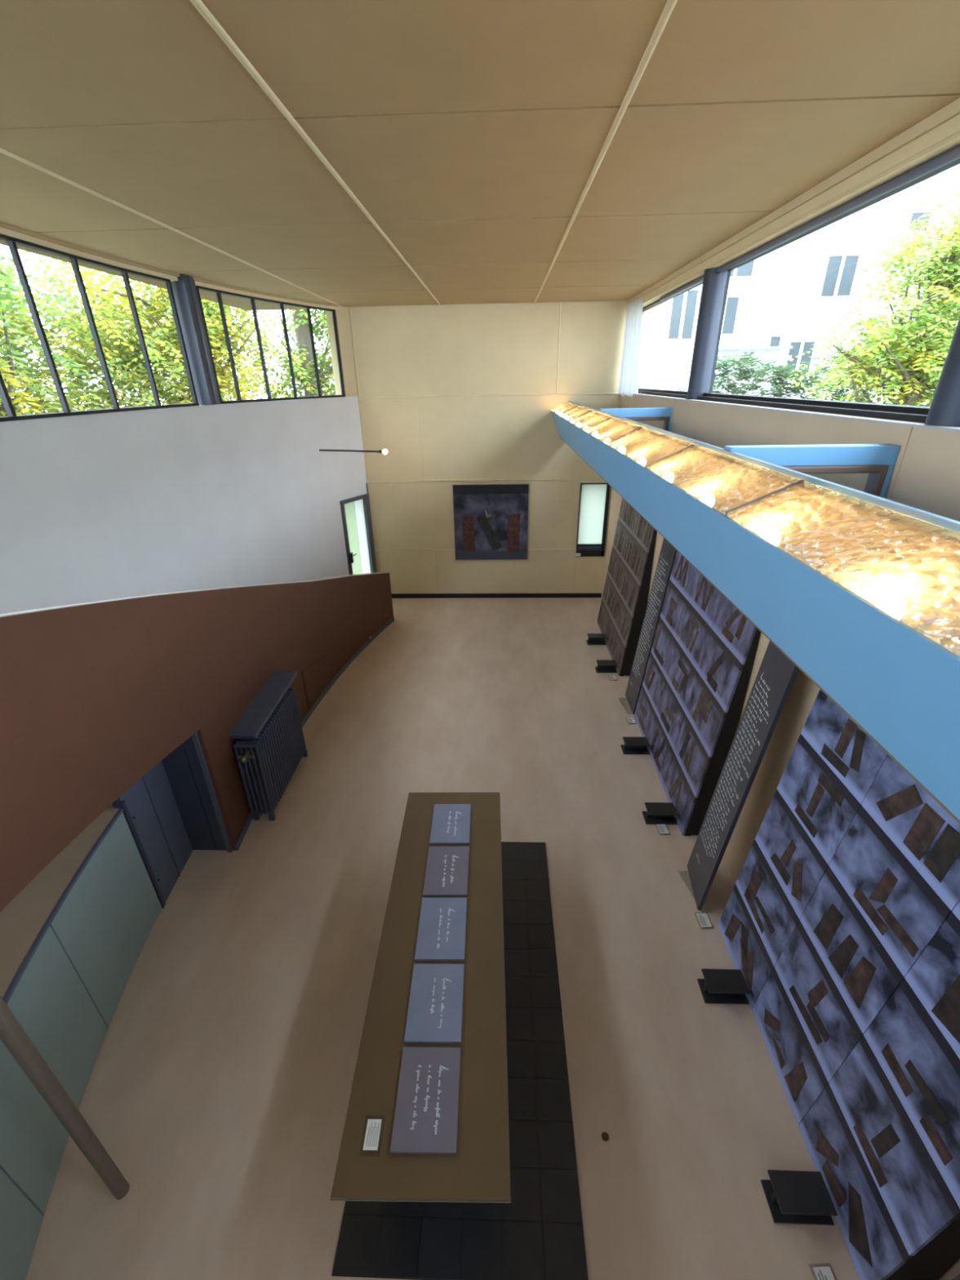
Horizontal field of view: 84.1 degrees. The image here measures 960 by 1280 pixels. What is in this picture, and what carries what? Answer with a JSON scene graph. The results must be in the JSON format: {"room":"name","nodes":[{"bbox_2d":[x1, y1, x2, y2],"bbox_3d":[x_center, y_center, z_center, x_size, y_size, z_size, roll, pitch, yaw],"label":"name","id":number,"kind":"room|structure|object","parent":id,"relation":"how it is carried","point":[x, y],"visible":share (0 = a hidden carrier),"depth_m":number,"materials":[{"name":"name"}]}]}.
{"room":"museum","nodes":[
{"label":"museum","id":0,"kind":"room"},
{"bbox_2d":[0,222,368,805],"bbox_3d":[-3.427,-0.407,4.459,1.053,5.320,12.544,3,26,7],"label":"wall","id":1,"kind":"structure","parent":0,"point":[111,505],"depth_m":6.08,"materials":[{"name":"white paint"}]},
{"bbox_2d":[0,233,199,422],"bbox_3d":[-3.673,-1.388,2.044,0.187,1.267,9.087,0,26,3],"label":"window","id":2,"kind":"structure","parent":1,"relation":"in","point":[11,242],"depth_m":4.81,"materials":[{"name":"black metal"}]},
{"bbox_2d":[170,273,220,404],"bbox_3d":[-3.368,-3.505,6.277,0.223,1.335,0.240,0,26,2],"label":"column","id":3,"kind":"structure","parent":1,"relation":"on","point":[184,291],"depth_m":6.20,"materials":[{"name":"metal"}]},
{"bbox_2d":[161,732,232,852],"bbox_3d":[-2.578,1.376,4.790,0.415,1.400,0.065,0,26,2],"label":"door","id":4,"kind":"structure","parent":1,"relation":"attached to","point":[184,771],"depth_m":4.79,"materials":[{"name":"blue paint"}]},
{"bbox_2d":[195,285,345,404],"bbox_3d":[-2.864,-4.144,7.646,0.177,1.267,2.777,9,28,19],"label":"window","id":5,"kind":"structure","parent":1,"relation":"in","point":[218,292],"depth_m":7.43,"materials":[{"name":"black metal"}]},
{"bbox_2d":[339,483,377,574],"bbox_3d":[-2.280,-1.745,10.133,0.182,2.300,0.764,12,29,24],"label":"door","id":6,"kind":"structure","parent":1,"relation":"in","point":[355,511],"depth_m":10.04,"materials":[{"name":"glass"}]},
{"bbox_2d":[25,596,859,1279],"bbox_3d":[-0.701,1.915,5.440,6.600,0.200,12.833,0,26,2],"label":"floor","id":7,"kind":"structure","parent":0,"point":[219,1086],"depth_m":3.76,"materials":[{"name":"concrete"}]},
{"bbox_2d":[0,995,129,1199],"bbox_3d":[-1.995,2.128,2.494,0.069,2.050,0.069,0,26,2],"label":"pole","id":8,"kind":"object","parent":7,"relation":"on","point":[15,1038],"visible":1,"depth_m":2.48,"materials":[{"name":"metal"}]},
{"bbox_2d":[0,805,162,1279],"bbox_3d":[-2.740,2.463,2.892,1.753,1.122,3.157,0,26,2],"label":"base cabinet","id":9,"kind":"object","parent":7,"relation":"on","point":[72,940],"visible":0.93,"depth_m":3.26,"materials":[{"name":"green paint"}]},
{"bbox_2d":[0,572,393,912],"bbox_3d":[-2.071,-0.044,5.169,0.819,3.601,8.867,-1,26,1],"label":"parapet","id":10,"kind":"object","parent":7,"relation":"on","point":[94,695],"visible":0.94,"depth_m":3.58,"materials":[{"name":"brown paint"}]},
{"bbox_2d":[233,688,307,820],"bbox_3d":[-2.195,1.212,5.625,0.232,0.947,1.192,0,26,2],"label":"radiator","id":11,"kind":"object","parent":7,"relation":"on","point":[267,763],"visible":0.82,"depth_m":5.40,"materials":[{"name":"metal"}]},
{"bbox_2d":[229,671,297,738],"bbox_3d":[-2.261,0.662,5.578,0.340,0.080,1.240,0,26,2],"label":"shelf","id":12,"kind":"object","parent":11,"relation":"on","point":[259,712],"visible":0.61,"depth_m":5.45,"materials":[{"name":"metal"}]},
{"bbox_2d":[235,617,394,850],"bbox_3d":[-2.090,0.784,7.490,0.284,0.075,5.417,3,26,7],"label":"baseboard","id":13,"kind":"structure","parent":7,"relation":"on","point":[250,817],"depth_m":7.65,"materials":[{"name":"brown paint"}]},
{"bbox_2d":[330,792,511,1203],"bbox_3d":[-0.240,2.233,3.677,0.804,0.727,2.588,0,26,1],"label":"table","id":14,"kind":"object","parent":7,"relation":"on","point":[479,1171],"visible":0.64,"depth_m":2.91,"materials":[{"name":"brown wood"}]},
{"bbox_2d":[363,1119,382,1150],"bbox_3d":[-0.515,2.375,2.554,0.094,0.012,0.150,0,26,1],"label":"label","id":15,"kind":"object","parent":14,"relation":"on","point":[371,1142],"visible":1,"depth_m":2.55,"materials":[{"name":"paper"}]},
{"bbox_2d":[365,1122,379,1146],"bbox_3d":[-0.513,2.369,2.551,0.048,0.001,0.090,0,26,1],"label":"print","id":16,"kind":"object","parent":15,"relation":"on","point":[372,1131],"depth_m":2.55},
{"bbox_2d":[390,1047,460,1154],"bbox_3d":[-0.263,2.303,2.683,0.310,0.021,0.436,0,26,1],"label":"plaque","id":17,"kind":"object","parent":14,"relation":"on","point":[425,1122],"visible":1,"depth_m":2.65,"materials":[{"name":"metal"}]},
{"bbox_2d":[404,964,464,1044],"bbox_3d":[-0.256,2.101,3.095,0.310,0.021,0.429,0,26,1],"label":"plaque","id":18,"kind":"object","parent":14,"relation":"on","point":[434,1014],"visible":1,"depth_m":3.07,"materials":[{"name":"metal"}]},
{"bbox_2d":[414,897,466,960],"bbox_3d":[-0.249,1.897,3.512,0.310,0.021,0.438,0,26,1],"label":"plaque","id":19,"kind":"object","parent":14,"relation":"on","point":[441,936],"visible":1,"depth_m":3.48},
{"bbox_2d":[422,846,469,896],"bbox_3d":[-0.242,1.696,3.921,0.310,0.021,0.430,0,26,1],"label":"plaque","id":20,"kind":"object","parent":14,"relation":"on","point":[446,867],"visible":1,"depth_m":3.90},
{"bbox_2d":[429,804,471,844],"bbox_3d":[-0.236,1.493,4.335,0.310,0.021,0.421,0,26,1],"label":"plaque","id":21,"kind":"object","parent":14,"relation":"on","point":[451,823],"visible":1,"depth_m":4.31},
{"bbox_2d":[331,841,588,1279],"bbox_3d":[-0.057,2.551,3.869,1.271,0.019,2.773,0,26,2],"label":"tiles","id":22,"kind":"object","parent":7,"relation":"on","point":[539,1235],"visible":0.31,"depth_m":2.90,"materials":[{"name":"tile"}]},
{"bbox_2d":[595,660,617,672],"bbox_3d":[1.913,0.401,8.062,0.305,0.132,0.165,0,26,2],"label":"beam foot","id":23,"kind":"object","parent":7,"relation":"on","point":[603,666],"visible":1,"depth_m":8.05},
{"bbox_2d":[596,497,656,675],"bbox_3d":[2.213,-0.945,8.272,0.284,2.364,1.935,0,26,2],"label":"display panel","id":24,"kind":"object","parent":7,"relation":"on","point":[621,614],"visible":0.93,"depth_m":7.91,"materials":[{"name":"brown fabric"}]},
{"bbox_2d":[620,737,649,754],"bbox_3d":[1.848,1.254,6.321,0.305,0.132,0.165,0,26,2],"label":"beam foot","id":25,"kind":"object","parent":7,"relation":"on","point":[633,745],"visible":1,"depth_m":6.31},
{"bbox_2d":[625,537,676,714],"bbox_3d":[2.146,-0.197,6.705,0.280,2.390,0.490,0,26,2],"label":"board","id":26,"kind":"object","parent":7,"relation":"on","point":[668,553],"visible":1,"depth_m":6.66,"materials":[{"name":"grey"}]},
{"bbox_2d":[641,802,677,824],"bbox_3d":[1.805,1.738,5.334,0.305,0.132,0.165,0,26,2],"label":"beam foot","id":27,"kind":"object","parent":7,"relation":"on","point":[656,813],"visible":1,"depth_m":5.31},
{"bbox_2d":[634,551,760,835],"bbox_3d":[2.113,0.389,5.551,0.284,2.364,2.049,0,26,2],"label":"display panel","id":28,"kind":"object","parent":7,"relation":"on","point":[689,705],"visible":0.9,"depth_m":5.18,"materials":[{"name":"fabric"}]},
{"bbox_2d":[644,662,653,687],"bbox_3d":[2.080,0.425,6.559,0.002,0.307,0.100,5,26,-1],"label":"book","id":29,"kind":"object","parent":28,"relation":"on","point":[650,669],"depth_m":6.55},
{"bbox_2d":[660,711,670,733],"bbox_3d":[2.041,0.909,5.865,0.002,0.080,0.307,5,26,-1],"label":"book","id":30,"kind":"object","parent":28,"relation":"on","point":[664,719],"depth_m":5.86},
{"bbox_2d":[668,775,680,798],"bbox_3d":[1.989,1.502,5.435,0.002,0.336,0.178,5,26,-1],"label":"book","id":31,"kind":"object","parent":28,"relation":"on","point":[674,787],"depth_m":5.44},
{"bbox_2d":[674,779,682,811],"bbox_3d":[1.985,1.555,5.328,0.002,0.324,0.127,5,26,-1],"label":"book","id":32,"kind":"object","parent":28,"relation":"on","point":[680,785],"depth_m":5.33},
{"bbox_2d":[673,555,683,578],"bbox_3d":[2.204,-0.823,5.893,0.002,0.325,0.146,5,26,-1],"label":"book","id":33,"kind":"object","parent":28,"relation":"on","point":[679,564],"depth_m":5.90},
{"bbox_2d":[679,732,690,759],"bbox_3d":[2.033,1.048,5.287,0.002,0.316,0.114,5,26,-1],"label":"book","id":34,"kind":"object","parent":28,"relation":"on","point":[686,741],"depth_m":5.28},
{"bbox_2d":[685,624,694,648],"bbox_3d":[2.134,-0.033,5.411,0.002,0.251,0.074,5,26,-1],"label":"book","id":35,"kind":"object","parent":28,"relation":"on","point":[691,633],"depth_m":5.41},
{"bbox_2d":[685,740,695,772],"bbox_3d":[2.027,1.123,5.133,0.002,0.315,0.104,5,26,-1],"label":"book","id":36,"kind":"object","parent":28,"relation":"on","point":[692,747],"depth_m":5.13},
{"bbox_2d":[688,629,698,653],"bbox_3d":[2.131,0.015,5.302,0.002,0.267,0.097,5,26,-1],"label":"book","id":37,"kind":"object","parent":28,"relation":"on","point":[697,632],"depth_m":5.30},
{"bbox_2d":[692,688,705,722],"bbox_3d":[2.075,0.624,5.051,0.002,0.338,0.104,5,26,-1],"label":"book","id":38,"kind":"object","parent":28,"relation":"on","point":[700,699],"depth_m":5.05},
{"bbox_2d":[694,576,705,602],"bbox_3d":[2.182,-0.526,5.260,0.002,0.342,0.114,5,26,-1],"label":"book","id":39,"kind":"object","parent":28,"relation":"on","point":[699,593],"depth_m":5.27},
{"bbox_2d":[702,584,714,611],"bbox_3d":[2.174,-0.424,5.051,0.002,0.339,0.100,5,26,-1],"label":"book","id":40,"kind":"object","parent":28,"relation":"on","point":[708,596],"depth_m":5.06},
{"bbox_2d":[706,672,717,692],"bbox_3d":[2.100,0.384,4.818,0.002,0.080,0.219,5,26,-1],"label":"book","id":41,"kind":"object","parent":28,"relation":"on","point":[712,682],"depth_m":4.81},
{"bbox_2d":[706,651,725,680],"bbox_3d":[2.115,0.236,4.772,0.002,0.365,0.242,5,26,-1],"label":"book","id":42,"kind":"object","parent":28,"relation":"on","point":[717,663],"depth_m":4.76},
{"bbox_2d":[721,626,733,643],"bbox_3d":[2.143,-0.047,4.605,0.002,0.070,0.219,5,26,-1],"label":"book","id":43,"kind":"object","parent":28,"relation":"on","point":[727,633],"depth_m":4.60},
{"bbox_2d":[725,608,741,628],"bbox_3d":[2.158,-0.202,4.518,0.002,0.299,0.229,5,26,-1],"label":"book","id":44,"kind":"object","parent":28,"relation":"on","point":[733,617],"depth_m":4.53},
{"bbox_2d":[734,614,746,639],"bbox_3d":[2.154,-0.137,4.370,0.002,0.279,0.094,5,26,-1],"label":"book","id":45,"kind":"object","parent":28,"relation":"on","point":[742,623],"depth_m":4.39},
{"bbox_2d":[697,968,750,1004],"bbox_3d":[1.749,2.482,3.815,0.305,0.132,0.165,0,26,2],"label":"beam foot","id":46,"kind":"object","parent":7,"relation":"on","point":[718,986],"visible":1,"depth_m":3.79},
{"bbox_2d":[686,640,799,910],"bbox_3d":[1.965,1.077,4.101,0.279,2.396,0.485,3,26,8],"label":"board","id":47,"kind":"object","parent":7,"relation":"on","point":[776,675],"visible":1,"depth_m":4.00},
{"bbox_2d":[760,1169,837,1225],"bbox_3d":[1.697,2.964,2.832,0.305,0.132,0.165,0,26,2],"label":"beam foot","id":48,"kind":"object","parent":7,"relation":"on","point":[793,1197],"visible":1,"depth_m":2.80,"materials":[{"name":"metal"}]},
{"bbox_2d":[813,1266,835,1279],"bbox_3d":[1.696,3.145,2.593,0.104,0.015,0.144,-1,26,-1],"label":"label card","id":49,"kind":"object","parent":7,"relation":"on","point":[821,1273],"visible":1,"depth_m":2.62,"materials":[{"name":"paper"}]},
{"bbox_2d":[717,688,959,1279],"bbox_3d":[2.016,1.678,2.920,0.284,2.364,1.941,0,26,2],"label":"display panel","id":50,"kind":"object","parent":7,"relation":"on","point":[839,921],"visible":0.98,"depth_m":2.74,"materials":[{"name":"blue wood"}]},
{"bbox_2d":[724,913,741,942],"bbox_3d":[1.935,2.206,4.081,0.002,0.291,0.113,5,26,-1],"label":"book","id":51,"kind":"object","parent":50,"relation":"on","point":[733,925],"depth_m":4.07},
{"bbox_2d":[741,921,747,961],"bbox_3d":[1.938,2.199,3.892,0.002,0.161,0.220,5,26,-1],"label":"book","id":52,"kind":"object","parent":50,"relation":"on","point":[744,926],"depth_m":3.90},
{"bbox_2d":[740,937,754,989],"bbox_3d":[1.926,2.322,3.847,0.002,0.220,0.297,5,26,-1],"label":"book","id":53,"kind":"object","parent":50,"relation":"on","point":[747,966],"depth_m":3.82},
{"bbox_2d":[743,870,764,901],"bbox_3d":[1.978,1.777,3.843,0.002,0.341,0.118,5,26,-1],"label":"book","id":54,"kind":"object","parent":50,"relation":"on","point":[754,885],"depth_m":3.84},
{"bbox_2d":[744,888,764,933],"bbox_3d":[1.964,1.932,3.804,0.002,0.086,0.300,5,26,-1],"label":"book","id":55,"kind":"object","parent":50,"relation":"on","point":[750,902],"depth_m":3.81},
{"bbox_2d":[754,896,774,933],"bbox_3d":[1.968,1.896,3.689,0.002,0.052,0.289,5,26,-1],"label":"book","id":56,"kind":"object","parent":50,"relation":"on","point":[766,919],"depth_m":3.68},
{"bbox_2d":[764,1008,780,1033],"bbox_3d":[1.913,2.500,3.491,0.002,0.186,0.170,5,26,-1],"label":"book","id":57,"kind":"object","parent":50,"relation":"on","point":[770,1020],"depth_m":3.49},
{"bbox_2d":[771,1034,785,1069],"bbox_3d":[1.902,2.626,3.408,0.002,0.081,0.179,5,26,-1],"label":"book","id":58,"kind":"object","parent":50,"relation":"on","point":[780,1058],"depth_m":3.38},
{"bbox_2d":[770,852,790,885],"bbox_3d":[2.005,1.520,3.554,0.002,0.084,0.232,5,26,-1],"label":"book","id":59,"kind":"object","parent":50,"relation":"on","point":[778,864],"depth_m":3.55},
{"bbox_2d":[780,839,796,866],"bbox_3d":[2.017,1.393,3.482,0.002,0.206,0.078,5,26,-1],"label":"book","id":60,"kind":"object","parent":50,"relation":"on","point":[788,854],"depth_m":3.48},
{"bbox_2d":[784,1062,807,1102],"bbox_3d":[1.903,2.630,3.198,0.002,0.260,0.129,5,26,-1],"label":"book","id":61,"kind":"object","parent":50,"relation":"on","point":[795,1073],"depth_m":3.19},
{"bbox_2d":[791,861,802,901],"bbox_3d":[2.006,1.521,3.361,0.002,0.244,0.187,5,26,-1],"label":"book","id":62,"kind":"object","parent":50,"relation":"on","point":[796,892],"depth_m":3.36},
{"bbox_2d":[794,804,817,838],"bbox_3d":[2.043,1.132,3.340,0.002,0.063,0.237,5,26,-1],"label":"book","id":63,"kind":"object","parent":50,"relation":"on","point":[802,815],"depth_m":3.34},
{"bbox_2d":[789,985,822,1044],"bbox_3d":[1.941,2.234,3.180,0.002,0.078,0.332,5,26,-1],"label":"book","id":64,"kind":"object","parent":50,"relation":"on","point":[795,993],"depth_m":3.17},
{"bbox_2d":[805,782,825,817],"bbox_3d":[2.058,0.986,3.271,0.002,0.230,0.074,5,26,-1],"label":"book","id":65,"kind":"object","parent":50,"relation":"on","point":[819,791],"depth_m":3.27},
{"bbox_2d":[807,978,828,1008],"bbox_3d":[1.959,2.054,3.092,0.002,0.219,0.101,5,26,-1],"label":"book","id":66,"kind":"object","parent":50,"relation":"on","point":[818,988],"depth_m":3.09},
{"bbox_2d":[806,1001,830,1043],"bbox_3d":[1.945,2.196,3.066,0.002,0.070,0.200,5,26,-1],"label":"book","id":67,"kind":"object","parent":50,"relation":"on","point":[821,1028],"depth_m":3.06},
{"bbox_2d":[815,1129,839,1166],"bbox_3d":[1.891,2.787,2.909,0.002,0.196,0.168,5,26,-1],"label":"book","id":68,"kind":"object","parent":50,"relation":"on","point":[823,1146],"depth_m":2.91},
{"bbox_2d":[813,903,843,950],"bbox_3d":[1.998,1.636,3.052,0.002,0.291,0.131,5,26,-1],"label":"book","id":69,"kind":"object","parent":50,"relation":"on","point":[828,926],"depth_m":3.05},
{"bbox_2d":[817,771,844,807],"bbox_3d":[2.069,0.877,3.141,0.002,0.076,0.238,5,26,-1],"label":"book","id":70,"kind":"object","parent":50,"relation":"on","point":[826,783],"depth_m":3.14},
{"bbox_2d":[822,1160,845,1207],"bbox_3d":[1.882,2.890,2.834,0.002,0.104,0.168,5,26,-1],"label":"book","id":71,"kind":"object","parent":50,"relation":"on","point":[840,1197],"depth_m":2.83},
{"bbox_2d":[821,743,848,777],"bbox_3d":[2.085,0.709,3.133,0.002,0.082,0.249,5,26,-1],"label":"book","id":72,"kind":"object","parent":50,"relation":"on","point":[831,757],"depth_m":3.13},
{"bbox_2d":[827,933,858,977],"bbox_3d":[1.992,1.716,2.917,0.002,0.270,0.123,5,26,-1],"label":"book","id":73,"kind":"object","parent":50,"relation":"on","point":[842,957],"depth_m":2.91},
{"bbox_2d":[834,718,857,758],"bbox_3d":[2.100,0.564,3.059,0.002,0.230,0.084,5,26,-1],"label":"book","id":74,"kind":"object","parent":50,"relation":"on","point":[847,733],"depth_m":3.06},
{"bbox_2d":[849,728,866,772],"bbox_3d":[2.096,0.614,2.955,0.002,0.227,0.144,5,26,-1],"label":"book","id":75,"kind":"object","parent":50,"relation":"on","point":[857,736],"depth_m":2.95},
{"bbox_2d":[843,955,876,1008],"bbox_3d":[1.989,1.768,2.773,0.002,0.282,0.136,5,26,-1],"label":"book","id":76,"kind":"object","parent":50,"relation":"on","point":[857,983],"depth_m":2.78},
{"bbox_2d":[848,1181,872,1267],"bbox_3d":[1.881,2.916,2.651,0.002,0.266,0.269,5,26,-1],"label":"book","id":77,"kind":"object","parent":50,"relation":"on","point":[860,1216],"depth_m":2.64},
{"bbox_2d":[853,1121,888,1187],"bbox_3d":[1.918,2.531,2.621,0.002,0.080,0.230,5,26,-1],"label":"book","id":78,"kind":"object","parent":50,"relation":"on","point":[876,1167],"depth_m":2.61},
{"bbox_2d":[853,886,888,935],"bbox_3d":[2.023,1.405,2.763,0.002,0.072,0.245,5,26,-1],"label":"book","id":79,"kind":"object","parent":50,"relation":"on","point":[860,896],"depth_m":2.76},
{"bbox_2d":[868,867,897,902],"bbox_3d":[2.037,1.263,2.690,0.002,0.234,0.080,5,26,-1],"label":"book","id":80,"kind":"object","parent":50,"relation":"on","point":[885,886],"depth_m":2.68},
{"bbox_2d":[871,1124,900,1158],"bbox_3d":[1.932,2.388,2.538,0.002,0.211,0.080,5,26,-1],"label":"book","id":81,"kind":"object","parent":50,"relation":"on","point":[885,1138],"depth_m":2.53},
{"bbox_2d":[881,1043,913,1097],"bbox_3d":[1.966,2.028,2.510,0.002,0.080,0.187,5,26,-1],"label":"book","id":82,"kind":"object","parent":50,"relation":"on","point":[900,1074],"depth_m":2.51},
{"bbox_2d":[876,904,919,957],"bbox_3d":[2.025,1.400,2.587,0.002,0.074,0.261,5,26,-1],"label":"book","id":83,"kind":"object","parent":50,"relation":"on","point":[907,942],"depth_m":2.57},
{"bbox_2d":[875,784,923,821],"bbox_3d":[2.081,0.806,2.644,0.002,0.272,0.219,5,26,-1],"label":"book","id":84,"kind":"object","parent":50,"relation":"on","point":[894,802],"depth_m":2.64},
{"bbox_2d":[902,802,945,861],"bbox_3d":[2.073,0.898,2.492,0.002,0.253,0.121,5,26,-1],"label":"book","id":85,"kind":"object","parent":50,"relation":"on","point":[926,827],"depth_m":2.49,"materials":[{"name":"paper"}]},
{"bbox_2d":[904,1059,948,1124],"bbox_3d":[1.971,1.996,2.354,0.002,0.066,0.227,5,26,-1],"label":"book","id":86,"kind":"object","parent":50,"relation":"on","point":[913,1069],"depth_m":2.35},
{"bbox_2d":[919,1112,953,1165],"bbox_3d":[1.958,2.143,2.287,0.002,0.070,0.150,5,26,-1],"label":"book","id":87,"kind":"object","parent":50,"relation":"on","point":[931,1130],"depth_m":2.28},
{"bbox_2d":[923,823,959,882],"bbox_3d":[2.070,0.946,2.371,0.002,0.255,0.110,5,26,-1],"label":"book","id":88,"kind":"object","parent":50,"relation":"on","point":[941,857],"depth_m":2.37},
{"bbox_2d":[931,974,959,1043],"bbox_3d":[2.013,1.564,2.176,0.002,0.316,0.264,5,26,-1],"label":"book","id":89,"kind":"object","parent":50,"relation":"on","point":[945,1006],"depth_m":2.28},
{"bbox_3d":[-2.585,0.395,5.356,1.918,2.665,8.757,0,26,2],"label":"ramp","id":90,"kind":"object","parent":7,"relation":"on","visible":0},
{"bbox_2d":[111,760,192,907],"bbox_3d":[-2.767,1.474,4.483,0.074,1.500,0.629,-3,26,-4],"label":"door","id":91,"kind":"structure","parent":90,"relation":"attached to","point":[151,812],"depth_m":4.52,"materials":[{"name":"blue paint"}]},
{"bbox_2d":[0,0,959,311],"bbox_3d":[-0.686,-2.884,3.087,7.000,0.313,12.833,0,26,2],"label":"ceiling","id":92,"kind":"structure","parent":0,"point":[340,153],"depth_m":2.58,"materials":[{"name":"paint"}]},
{"bbox_2d":[348,300,668,593],"bbox_3d":[0.385,-3.126,9.876,5.360,5.320,0.264,0,26,2],"label":"wall","id":93,"kind":"structure","parent":0,"point":[468,391],"depth_m":9.38,"materials":[{"name":"paint"}]},
{"bbox_2d":[411,478,560,481],"bbox_3d":[0.102,-2.958,9.820,2.760,0.027,0.030,0,26,2],"label":"trim","id":94,"kind":"structure","parent":93,"relation":"attached to","point":[488,479],"depth_m":9.81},
{"bbox_2d":[452,484,528,559],"bbox_3d":[0.209,-2.231,10.159,1.408,1.430,0.055,0,26,2],"label":"painting","id":95,"kind":"object","parent":93,"relation":"attached to","point":[491,521],"visible":1,"depth_m":10.12,"materials":[{"name":"fabric"}]},
{"bbox_2d":[462,515,475,551],"bbox_3d":[-0.223,-2.041,10.241,0.239,0.701,0.004,0,26,2],"label":"book","id":96,"kind":"object","parent":95,"relation":"on","point":[468,522],"depth_m":10.24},
{"bbox_2d":[476,514,502,551],"bbox_3d":[0.191,-2.053,10.219,0.506,0.729,0.004,0,26,2],"label":"book","id":97,"kind":"object","parent":95,"relation":"on","point":[489,526],"depth_m":10.22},
{"bbox_2d":[455,551,527,559],"bbox_3d":[0.219,-1.655,10.414,1.405,0.157,0.003,0,26,2],"label":"shelf","id":98,"kind":"object","parent":95,"relation":"attached to","point":[459,554],"depth_m":10.41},
{"bbox_2d":[506,513,519,551],"bbox_3d":[0.644,-2.056,10.201,0.246,0.736,0.004,0,26,2],"label":"book","id":99,"kind":"object","parent":95,"relation":"on","point":[513,519],"depth_m":10.20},
{"bbox_2d":[391,593,601,598],"bbox_3d":[0.187,-0.901,10.832,4.525,0.090,0.018,0,26,2],"label":"baseboard","id":100,"kind":"structure","parent":93,"relation":"attached to","point":[393,595],"depth_m":10.82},
{"bbox_2d":[575,482,609,556],"bbox_3d":[2.134,-2.269,10.111,0.540,1.390,0.100,0,26,2],"label":"window","id":101,"kind":"structure","parent":93,"relation":"in","point":[593,504],"depth_m":10.10,"materials":[{"name":"glass"}]},
{"bbox_2d":[601,97,959,1279],"bbox_3d":[2.389,-0.361,4.154,0.372,5.320,12.733,0,26,2],"label":"wall","id":102,"kind":"structure","parent":0,"point":[926,474],"depth_m":3.60,"materials":[{"name":"beige paint"}]},
{"bbox_2d":[617,297,643,397],"bbox_3d":[2.347,-4.511,8.289,0.100,1.320,1.139,-1,26,1],"label":"curtain","id":103,"kind":"object","parent":102,"relation":"hanging from","point":[630,362],"visible":0.99,"depth_m":8.18,"materials":[{"name":"fabric"}]},
{"bbox_2d":[637,281,702,398],"bbox_3d":[2.489,-3.992,7.241,0.160,1.195,3.593,0,26,2],"label":"window","id":104,"kind":"structure","parent":102,"relation":"in","point":[675,393],"depth_m":7.11,"materials":[{"name":"black metal"}]},
{"bbox_2d":[686,267,728,399],"bbox_3d":[2.389,-3.192,5.612,0.230,1.190,0.230,0,26,2],"label":"column","id":105,"kind":"structure","parent":102,"relation":"on","point":[713,286],"depth_m":5.52,"materials":[{"name":"metal"}]},
{"bbox_2d":[551,400,959,823],"bbox_3d":[1.670,-1.804,5.205,1.163,0.712,9.160,0,26,2],"label":"light canopy","id":106,"kind":"object","parent":102,"relation":"attached to","point":[859,590],"visible":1,"depth_m":1.82,"materials":[{"name":"blue paint"}]},
{"bbox_2d":[697,158,959,422],"bbox_3d":[2.368,-2.379,3.950,0.160,1.195,3.660,0,26,2],"label":"window","id":107,"kind":"structure","parent":102,"relation":"in","point":[889,411],"depth_m":3.53,"materials":[{"name":"black metal"}]},
{"bbox_2d":[924,316,959,426],"bbox_3d":[2.266,-1.565,2.292,0.230,1.190,0.230,0,26,2],"label":"column","id":108,"kind":"structure","parent":102,"relation":"on","point":[944,408],"depth_m":2.46,"materials":[{"name":"metal"}]},
{"label":"outside","id":109,"kind":"structure","parent":0,"visible":0},
{"bbox_3d":[0.780,-2.241,21.158,120.000,0.200,120.000,0,26,2],"label":"ground","id":110,"kind":"structure","parent":109,"visible":0},
{"bbox_2d":[0,251,178,417],"bbox_3d":[-7.197,-1.722,8.926,4.044,9.909,6.094,0,26,2],"label":"tree","id":111,"kind":"object","parent":110,"relation":"on","point":[37,402],"visible":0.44,"depth_m":8.31,"materials":[{"name":"green plant"}]},
{"bbox_2d":[31,257,288,408],"bbox_3d":[-6.055,-3.268,11.840,4.417,10.065,4.631,-4,26,-5],"label":"tree","id":112,"kind":"object","parent":110,"relation":"on","point":[165,335],"visible":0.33,"depth_m":9.95,"materials":[{"name":"green plant"}]},
{"bbox_2d":[231,309,335,399],"bbox_3d":[-3.951,-5.282,13.688,4.422,12.027,3.362,-1,26,0],"label":"tree","id":113,"kind":"object","parent":110,"relation":"on","point":[304,367],"visible":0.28,"depth_m":12.58,"materials":[{"name":"green plant"}]},
{"bbox_2d":[676,351,787,395],"bbox_3d":[4.935,-2.182,12.047,2.778,7.585,2.553,11,29,23],"label":"shrub","id":114,"kind":"object","parent":110,"relation":"on","point":[732,362],"visible":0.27,"depth_m":10.25,"materials":[{"name":"green plant"}]},
{"bbox_2d":[718,361,856,401],"bbox_3d":[6.356,-2.280,12.358,3.068,7.436,2.658,0,26,2],"label":"shrub","id":115,"kind":"object","parent":110,"relation":"on","point":[780,369],"visible":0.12,"depth_m":10.81,"materials":[{"name":"green plant"}]},
{"bbox_2d":[657,164,959,404],"bbox_3d":[17.024,-6.999,7.083,26.500,20.200,48.000,0,26,2],"label":"building","id":116,"kind":"structure","parent":110,"relation":"on","point":[775,300],"depth_m":21.36,"materials":[{"name":"paint"}]},
{"bbox_2d":[789,349,897,403],"bbox_3d":[8.161,-2.651,12.787,2.828,7.671,2.734,-22,33,-37],"label":"shrub","id":117,"kind":"object","parent":110,"relation":"on","point":[837,352],"visible":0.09,"depth_m":11.44,"materials":[{"name":"green plant"}]},
{"bbox_2d":[780,180,959,406],"bbox_3d":[7.803,-2.791,10.207,4.937,10.202,3.879,5,27,12],"label":"tree","id":118,"kind":"object","parent":110,"relation":"on","point":[919,366],"visible":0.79,"depth_m":8.60,"materials":[{"name":"green plant"}]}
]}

